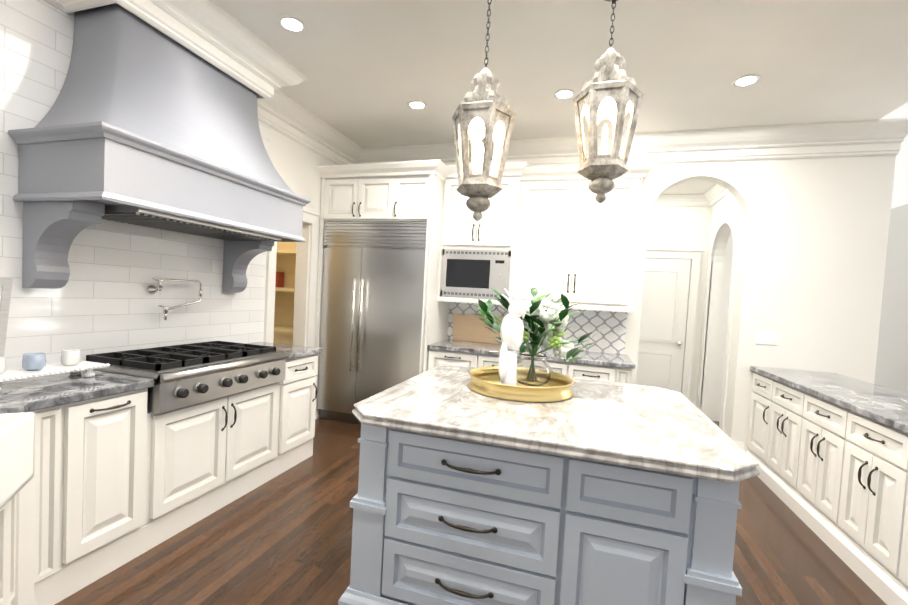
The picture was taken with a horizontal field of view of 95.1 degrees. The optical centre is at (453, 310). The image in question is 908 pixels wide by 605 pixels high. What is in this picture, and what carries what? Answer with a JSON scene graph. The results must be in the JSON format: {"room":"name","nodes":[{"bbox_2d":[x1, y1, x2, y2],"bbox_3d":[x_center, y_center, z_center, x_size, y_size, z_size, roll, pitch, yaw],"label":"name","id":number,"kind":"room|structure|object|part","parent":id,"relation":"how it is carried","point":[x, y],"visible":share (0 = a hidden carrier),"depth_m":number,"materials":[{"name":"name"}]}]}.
{"room":"kitchen","nodes":[
{"label":"kitchen","id":0,"kind":"room"},
{"bbox_2d":[263,128,354,346],"bbox_3d":[-2.707,-0.260,0.639,0.150,3.050,9.650,4,2,17],"label":"wall","id":1,"kind":"structure","parent":0,"point":[295,164],"depth_m":4.09,"materials":[{"name":"paint"}]},
{"bbox_2d":[43,0,102,13],"bbox_3d":[-2.906,-1.617,-0.956,0.220,0.234,6.545,4,2,17],"label":"crown molding","id":2,"kind":"structure","parent":1,"relation":"attached to","point":[67,6],"depth_m":2.15,"materials":[{"name":"white wood"}]},
{"bbox_2d":[0,0,270,369],"bbox_3d":[-2.093,-0.307,2.654,0.151,3.050,2.276,4,2,17],"label":"wall tile","id":3,"kind":"structure","parent":1,"relation":"attached to","point":[102,300],"depth_m":2.41,"materials":[{"name":"white tile"}]},
{"bbox_2d":[147,278,201,319],"bbox_3d":[-1.918,-0.080,2.858,0.090,0.279,0.368,4,2,17],"label":"pot filler faucet","id":4,"kind":"object","parent":3,"relation":"attached to","point":[152,289],"visible":1,"depth_m":2.76,"materials":[{"name":"silver metal"}]},
{"bbox_2d":[8,3,310,292],"bbox_3d":[-1.645,-0.859,2.639,0.640,1.500,1.490,4,2,17],"label":"range hood","id":5,"kind":"object","parent":1,"relation":"attached to","point":[142,123],"visible":0.98,"depth_m":2.21,"materials":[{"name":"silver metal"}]},
{"bbox_2d":[263,209,319,346],"bbox_3d":[-1.663,0.084,4.094,0.190,2.200,0.730,4,2,17],"label":"door frame","id":6,"kind":"structure","parent":1,"relation":"attached to","point":[305,289],"depth_m":4.31,"materials":[{"name":"white wood"}]},
{"bbox_2d":[257,100,362,164],"bbox_3d":[-1.407,-1.735,3.971,0.220,0.234,1.695,4,2,17],"label":"crown molding","id":7,"kind":"structure","parent":1,"relation":"attached to","point":[306,129],"depth_m":4.09,"materials":[{"name":"white wood"}]},
{"bbox_2d":[55,418,886,604],"bbox_3d":[-2.514,1.246,2.211,14.500,0.060,12.700,4,2,17],"label":"floor","id":8,"kind":"structure","parent":0,"point":[284,538],"depth_m":2.29,"materials":[{"name":"brown wood"}]},
{"bbox_2d":[96,393,151,416],"bbox_3d":[-1.946,0.814,2.012,0.636,0.880,0.469,4,2,17],"label":"base cabinet","id":9,"kind":"object","parent":8,"relation":"on","point":[141,403],"depth_m":2.05,"materials":[{"name":"white wood"}]},
{"bbox_2d":[0,401,312,604],"bbox_3d":[-1.643,0.872,0.664,2.001,0.905,1.977,4,2,17],"label":"base cabinet","id":10,"kind":"object","parent":8,"relation":"on","point":[124,457],"depth_m":1.93,"materials":[{"name":"white wood"}]},
{"bbox_2d":[0,369,163,408],"bbox_3d":[-1.946,0.383,1.268,1.012,0.040,1.885,4,2,17],"label":"countertop","id":11,"kind":"structure","parent":10,"relation":"on","point":[80,389],"depth_m":1.91,"materials":[{"name":"grey stone"}]},
{"bbox_2d":[0,278,12,356],"bbox_3d":[-2.150,0.091,1.743,0.100,0.478,0.400,4,2,17],"label":"framed art","id":12,"kind":"object","parent":11,"relation":"on","point":[5,289],"visible":0.93,"depth_m":1.91,"materials":[{"name":"white fabric"}]},
{"bbox_2d":[0,361,109,389],"bbox_3d":[-1.943,0.303,1.942,0.188,0.062,0.498,4,2,17],"label":"tray","id":13,"kind":"object","parent":11,"relation":"on","point":[88,367],"visible":1,"depth_m":1.97,"materials":[{"name":"white ceramic"}]},
{"bbox_2d":[0,356,5,373],"bbox_3d":[-1.989,0.240,1.787,0.082,0.075,0.084,4,2,17],"label":"votive","id":14,"kind":"object","parent":13,"relation":"on","point":[2,365],"visible":1,"depth_m":1.80,"materials":[{"name":"white ceramic"}]},
{"bbox_2d":[22,353,45,370],"bbox_3d":[-1.947,0.237,1.926,0.078,0.075,0.080,4,2,17],"label":"votive","id":15,"kind":"object","parent":13,"relation":"on","point":[33,361],"visible":1,"depth_m":1.90,"materials":[{"name":"blue ceramic"}]},
{"bbox_2d":[61,349,80,365],"bbox_3d":[-1.905,0.234,2.064,0.072,0.075,0.074,4,2,17],"label":"votive","id":16,"kind":"object","parent":13,"relation":"on","point":[70,357],"visible":1,"depth_m":2.04,"materials":[{"name":"white ceramic"}]},
{"bbox_2d":[90,341,291,440],"bbox_3d":[-1.715,0.766,2.699,0.675,0.945,0.981,4,2,17],"label":"rangetop","id":17,"kind":"object","parent":8,"relation":"on","point":[248,394],"depth_m":2.60,"materials":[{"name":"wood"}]},
{"bbox_2d":[84,345,243,368],"bbox_3d":[-1.681,0.275,2.676,0.570,0.040,0.910,4,2,17],"label":"grate","id":18,"kind":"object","parent":17,"relation":"on","point":[146,358],"depth_m":2.43,"materials":[{"name":"black metal"}]},
{"bbox_2d":[248,342,322,360],"bbox_3d":[-1.492,0.322,3.381,0.650,0.040,0.486,4,2,17],"label":"countertop","id":19,"kind":"structure","parent":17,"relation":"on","point":[297,351],"depth_m":3.40,"materials":[{"name":"grey stone"}]},
{"bbox_2d":[273,249,295,344],"bbox_3d":[-2.014,-0.036,5.101,0.780,2.320,0.417,4,2,17],"label":"shelf unit","id":20,"kind":"object","parent":8,"relation":"on","point":[283,334],"visible":0.06,"depth_m":4.87,"materials":[{"name":"beige wood"}]},
{"bbox_2d":[275,271,283,286],"bbox_3d":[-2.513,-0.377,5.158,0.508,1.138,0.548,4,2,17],"label":"decor","id":21,"kind":"object","parent":20,"relation":"on","point":[279,279],"depth_m":5.27,"materials":[{"name":"red"}]},
{"bbox_2d":[288,353,318,448],"bbox_3d":[-1.527,0.781,3.390,0.636,0.880,0.450,4,2,17],"label":"base cabinet","id":22,"kind":"object","parent":8,"relation":"on","point":[302,378],"depth_m":3.32,"materials":[{"name":"white wood"}]},
{"bbox_2d":[428,351,467,369],"bbox_3d":[0.088,0.829,4.367,0.585,0.880,0.636,4,2,17],"label":"base cabinet","id":23,"kind":"object","parent":8,"relation":"on","point":[435,358],"depth_m":4.08,"materials":[{"name":"white wood"}]},
{"bbox_2d":[468,355,498,367],"bbox_3d":[0.505,0.857,4.240,0.561,0.880,0.636,4,2,17],"label":"base cabinet","id":24,"kind":"object","parent":8,"relation":"on","point":[476,361],"depth_m":3.97,"materials":[{"name":"white wood"}]},
{"bbox_2d":[517,359,559,372],"bbox_3d":[0.904,0.883,4.120,0.536,0.880,0.636,4,2,17],"label":"base cabinet","id":25,"kind":"object","parent":8,"relation":"on","point":[554,367],"depth_m":3.78,"materials":[{"name":"white wood"}]},
{"bbox_2d":[338,425,741,604],"bbox_3d":[0.426,0.936,2.163,1.506,0.880,1.287,4,2,17],"label":"kitchen island","id":26,"kind":"object","parent":8,"relation":"on","point":[592,492],"depth_m":1.58,"materials":[{"name":"grey wood"}]},
{"bbox_2d":[352,365,759,488],"bbox_3d":[0.450,0.472,2.148,1.550,0.050,1.330,4,2,17],"label":"island countertop","id":27,"kind":"structure","parent":26,"relation":"on","point":[647,429],"depth_m":1.70,"materials":[{"name":"white stone"}]},
{"bbox_2d":[467,366,574,402],"bbox_3d":[0.367,0.397,2.308,0.584,0.076,0.584,4,2,17],"label":"tray","id":28,"kind":"object","parent":27,"relation":"on","point":[485,381],"visible":0.81,"depth_m":2.10,"materials":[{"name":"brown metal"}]},
{"bbox_2d":[499,285,525,385],"bbox_3d":[0.290,0.150,2.111,0.124,0.553,0.123,4,2,17],"label":"parrot figurine","id":29,"kind":"object","parent":28,"relation":"on","point":[512,328],"visible":1,"depth_m":2.09,"materials":[{"name":"white ceramic"}]},
{"bbox_2d":[469,287,607,385],"bbox_3d":[0.480,0.140,2.447,0.817,0.566,0.714,4,2,17],"label":"arrangement","id":30,"kind":"object","parent":28,"relation":"on","point":[550,320],"visible":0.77,"depth_m":2.34,"materials":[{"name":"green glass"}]},
{"bbox_3d":[0.453,0.336,2.405,0.218,0.175,0.218,4,2,17],"label":"vase glass","id":31,"kind":"part","parent":30,"relation":"part of","materials":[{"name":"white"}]},
{"bbox_2d":[560,363,631,383],"bbox_3d":[1.324,0.911,3.992,0.607,0.880,0.636,4,2,17],"label":"base cabinet","id":32,"kind":"object","parent":8,"relation":"on","point":[609,367],"depth_m":3.67,"materials":[{"name":"white wood"}]},
{"bbox_2d":[428,339,635,368],"bbox_3d":[0.742,0.412,4.148,1.905,0.040,0.655,4,2,17],"label":"countertop","id":33,"kind":"structure","parent":32,"relation":"on","point":[594,359],"depth_m":3.98,"materials":[{"name":"grey stone"}]},
{"bbox_2d":[453,314,503,343],"bbox_3d":[0.383,0.207,4.553,0.828,0.299,0.062,4,2,17],"label":"cutting board","id":34,"kind":"object","parent":33,"relation":"on","point":[471,328],"visible":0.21,"depth_m":4.59,"materials":[{"name":"brown wood"}]},
{"bbox_2d":[746,370,765,468],"bbox_3d":[2.987,1.019,3.553,0.636,0.880,0.513,4,2,17],"label":"base cabinet","id":35,"kind":"object","parent":8,"relation":"on","point":[757,408],"depth_m":3.72,"materials":[{"name":"white wood"}]},
{"bbox_2d":[758,378,797,503],"bbox_3d":[2.859,1.029,3.131,0.636,0.880,0.631,4,2,17],"label":"base cabinet","id":36,"kind":"object","parent":8,"relation":"on","point":[778,420],"depth_m":3.32,"materials":[{"name":"white wood"}]},
{"bbox_2d":[786,390,837,543],"bbox_3d":[2.713,1.041,2.653,0.636,0.880,0.631,4,2,17],"label":"base cabinet","id":37,"kind":"object","parent":8,"relation":"on","point":[827,452],"depth_m":2.83,"materials":[{"name":"white wood"}]},
{"bbox_2d":[826,406,893,594],"bbox_3d":[2.568,1.052,2.175,0.636,0.880,0.631,4,2,17],"label":"base cabinet","id":38,"kind":"object","parent":8,"relation":"on","point":[863,458],"depth_m":2.34,"materials":[{"name":"white wood"}]},
{"bbox_2d":[750,366,907,433],"bbox_3d":[2.634,0.589,2.324,0.655,0.040,3.050,4,2,17],"label":"countertop","id":39,"kind":"structure","parent":38,"relation":"on","point":[889,407],"depth_m":2.79,"materials":[{"name":"grey stone"}]},
{"bbox_2d":[878,430,907,604],"bbox_3d":[2.422,1.064,1.697,0.636,0.880,0.631,4,2,17],"label":"base cabinet","id":40,"kind":"object","parent":8,"relation":"on","point":[893,590],"depth_m":2.06,"materials":[{"name":"white wood"}]},
{"bbox_2d":[213,0,907,147],"bbox_3d":[-2.502,-1.823,0.540,9.800,0.100,9.650,4,2,17],"label":"ceiling","id":41,"kind":"structure","parent":0,"point":[369,69],"depth_m":2.76,"materials":[{"name":"paint"}]},
{"bbox_2d":[99,0,309,115],"bbox_3d":[-1.468,-1.681,2.565,0.243,0.234,1.456,4,2,17],"label":"crown molding","id":42,"kind":"structure","parent":41,"relation":"attached to","point":[214,33],"depth_m":2.61,"materials":[{"name":"white wood"}]},
{"bbox_2d":[277,15,306,33],"bbox_3d":[-1.002,-1.770,2.568,0.168,0.006,0.168,3,2,8],"label":"recessed light","id":43,"kind":"object","parent":41,"relation":"in","point":[291,24],"depth_m":2.56,"materials":[{"name":"white"}]},
{"bbox_2d":[407,100,426,109],"bbox_3d":[-0.317,-1.774,3.583,0.168,0.006,0.168,3,2,8],"label":"recessed light","id":44,"kind":"object","parent":41,"relation":"in","point":[415,104],"depth_m":3.58,"materials":[{"name":"white"}]},
{"bbox_2d":[452,0,515,220],"bbox_3d":[0.157,-1.084,2.190,0.350,1.215,0.303,4,2,17],"label":"pendant lantern","id":45,"kind":"object","parent":41,"relation":"hanging from","point":[482,112],"visible":1,"depth_m":2.15,"materials":[{"name":"white"}]},
{"bbox_3d":[0.178,-1.474,2.174,0.130,0.434,0.130,4,2,17],"label":"chain","id":46,"kind":"part","parent":45,"relation":"part of","materials":[{"name":"black metal"}]},
{"bbox_2d":[553,89,575,99],"bbox_3d":[0.866,-1.696,3.256,0.168,0.006,0.168,3,2,8],"label":"recessed light","id":47,"kind":"object","parent":41,"relation":"in","point":[562,94],"depth_m":3.25,"materials":[{"name":"white"}]},
{"bbox_2d":[573,0,643,202],"bbox_3d":[0.802,-1.111,2.171,0.350,1.090,0.303,4,2,17],"label":"pendant lantern","id":48,"kind":"object","parent":41,"relation":"hanging from","point":[612,92],"visible":1,"depth_m":2.12,"materials":[{"name":"white"}]},
{"bbox_3d":[0.824,-1.501,2.155,0.130,0.309,0.130,4,2,17],"label":"chain","id":49,"kind":"part","parent":48,"relation":"part of","materials":[{"name":"black metal"}]},
{"bbox_2d":[732,74,760,86],"bbox_3d":[2.059,-1.618,2.926,0.168,0.006,0.168,3,2,8],"label":"recessed light","id":50,"kind":"object","parent":41,"relation":"in","point":[747,80],"depth_m":2.92,"materials":[{"name":"white"}]},
{"bbox_2d":[274,156,895,450],"bbox_3d":[0.529,-0.244,4.622,6.670,3.050,0.150,4,2,17],"label":"wall","id":51,"kind":"structure","parent":0,"point":[814,243],"depth_m":3.76,"materials":[{"name":"paint"}]},
{"bbox_2d":[315,160,654,424],"bbox_3d":[0.131,-0.091,4.256,3.334,2.730,0.780,4,2,17],"label":"upper cabinet","id":52,"kind":"object","parent":51,"relation":"attached to","point":[403,261],"visible":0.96,"depth_m":4.16,"materials":[{"name":"white wood"}]},
{"bbox_2d":[316,221,449,424],"bbox_3d":[-0.784,0.145,4.572,1.196,2.135,0.718,4,2,17],"label":"fridge","id":53,"kind":"object","parent":52,"relation":"in","point":[372,286],"depth_m":4.29,"materials":[{"name":"silver metal"}]},
{"bbox_2d":[439,249,511,299],"bbox_3d":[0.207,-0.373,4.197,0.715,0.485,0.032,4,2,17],"label":"microwave","id":54,"kind":"object","parent":52,"relation":"in","point":[464,274],"depth_m":4.19,"materials":[{"name":"silver metal"}]},
{"bbox_2d":[447,302,626,354],"bbox_3d":[0.835,0.145,4.456,1.880,0.480,0.006,4,2,17],"label":"backsplash","id":55,"kind":"structure","parent":51,"relation":"attached to","point":[611,339],"depth_m":4.28,"materials":[{"name":"tile"}]},
{"bbox_2d":[363,118,907,166],"bbox_3d":[1.254,-1.599,4.180,5.200,0.234,0.213,4,2,17],"label":"crown molding","id":56,"kind":"structure","parent":51,"relation":"attached to","point":[879,137],"depth_m":3.82,"materials":[{"name":"white wood"}]},
{"bbox_2d":[755,331,778,344],"bbox_3d":[2.889,0.251,3.829,0.180,0.120,0.011,4,2,17],"label":"switch plate","id":57,"kind":"object","parent":51,"relation":"attached to","point":[767,337],"visible":1,"depth_m":3.83,"materials":[{"name":"white plastic"}]},
{"bbox_2d":[646,206,709,403],"bbox_3d":[2.902,-0.099,5.456,2.000,2.950,0.120,4,2,17],"label":"wall","id":58,"kind":"structure","parent":0,"point":[682,227],"depth_m":5.36,"materials":[{"name":"paint"}]},
{"bbox_2d":[636,248,703,399],"bbox_3d":[2.608,0.274,5.433,1.020,2.175,0.100,4,2,17],"label":"hall door","id":59,"kind":"structure","parent":58,"relation":"in","point":[665,315],"depth_m":5.39,"materials":[{"name":"white wood"}]},
{"bbox_2d":[652,194,702,206],"bbox_3d":[2.722,-1.417,5.350,0.840,0.129,0.117,4,2,17],"label":"crown molding","id":60,"kind":"structure","parent":58,"relation":"attached to","point":[676,200],"depth_m":5.31,"materials":[{"name":"white wood"}]},
{"bbox_2d":[660,180,714,194],"bbox_3d":[2.568,-1.520,4.818,1.350,0.100,1.470,4,2,17],"label":"ceiling","id":61,"kind":"structure","parent":0,"point":[696,187],"depth_m":4.95,"materials":[{"name":"paint"}]},
{"bbox_2d":[694,193,742,430],"bbox_3d":[3.051,-0.058,4.627,0.150,2.950,1.320,4,2,17],"label":"wall","id":62,"kind":"structure","parent":0,"point":[722,255],"depth_m":5.13,"materials":[{"name":"paint"}]},
{"bbox_2d":[702,184,729,205],"bbox_3d":[3.004,-1.372,4.629,0.117,0.129,1.335,4,2,17],"label":"crown molding","id":63,"kind":"structure","parent":62,"relation":"attached to","point":[714,194],"depth_m":4.95,"materials":[{"name":"white paint"}]},
{"bbox_2d":[697,215,737,428],"bbox_3d":[3.006,0.071,4.738,0.030,2.300,0.980,4,2,17],"label":"trim","id":64,"kind":"structure","parent":62,"relation":"attached to","point":[729,220],"depth_m":4.39,"materials":[{"name":"white wood"}]},
{"bbox_2d":[694,404,744,449],"bbox_3d":[2.397,1.284,4.784,1.140,0.190,1.522,4,2,17],"label":"baseboard","id":65,"kind":"structure","parent":62,"relation":"attached to","point":[741,444],"depth_m":3.91,"materials":[{"name":"white wood"}]},
{"bbox_2d":[874,204,907,393],"bbox_3d":[5.751,0.074,4.374,0.110,3.000,3.700,4,2,17],"label":"wall","id":66,"kind":"structure","parent":0,"point":[891,370],"depth_m":5.78,"materials":[{"name":"paint"}]}
]}

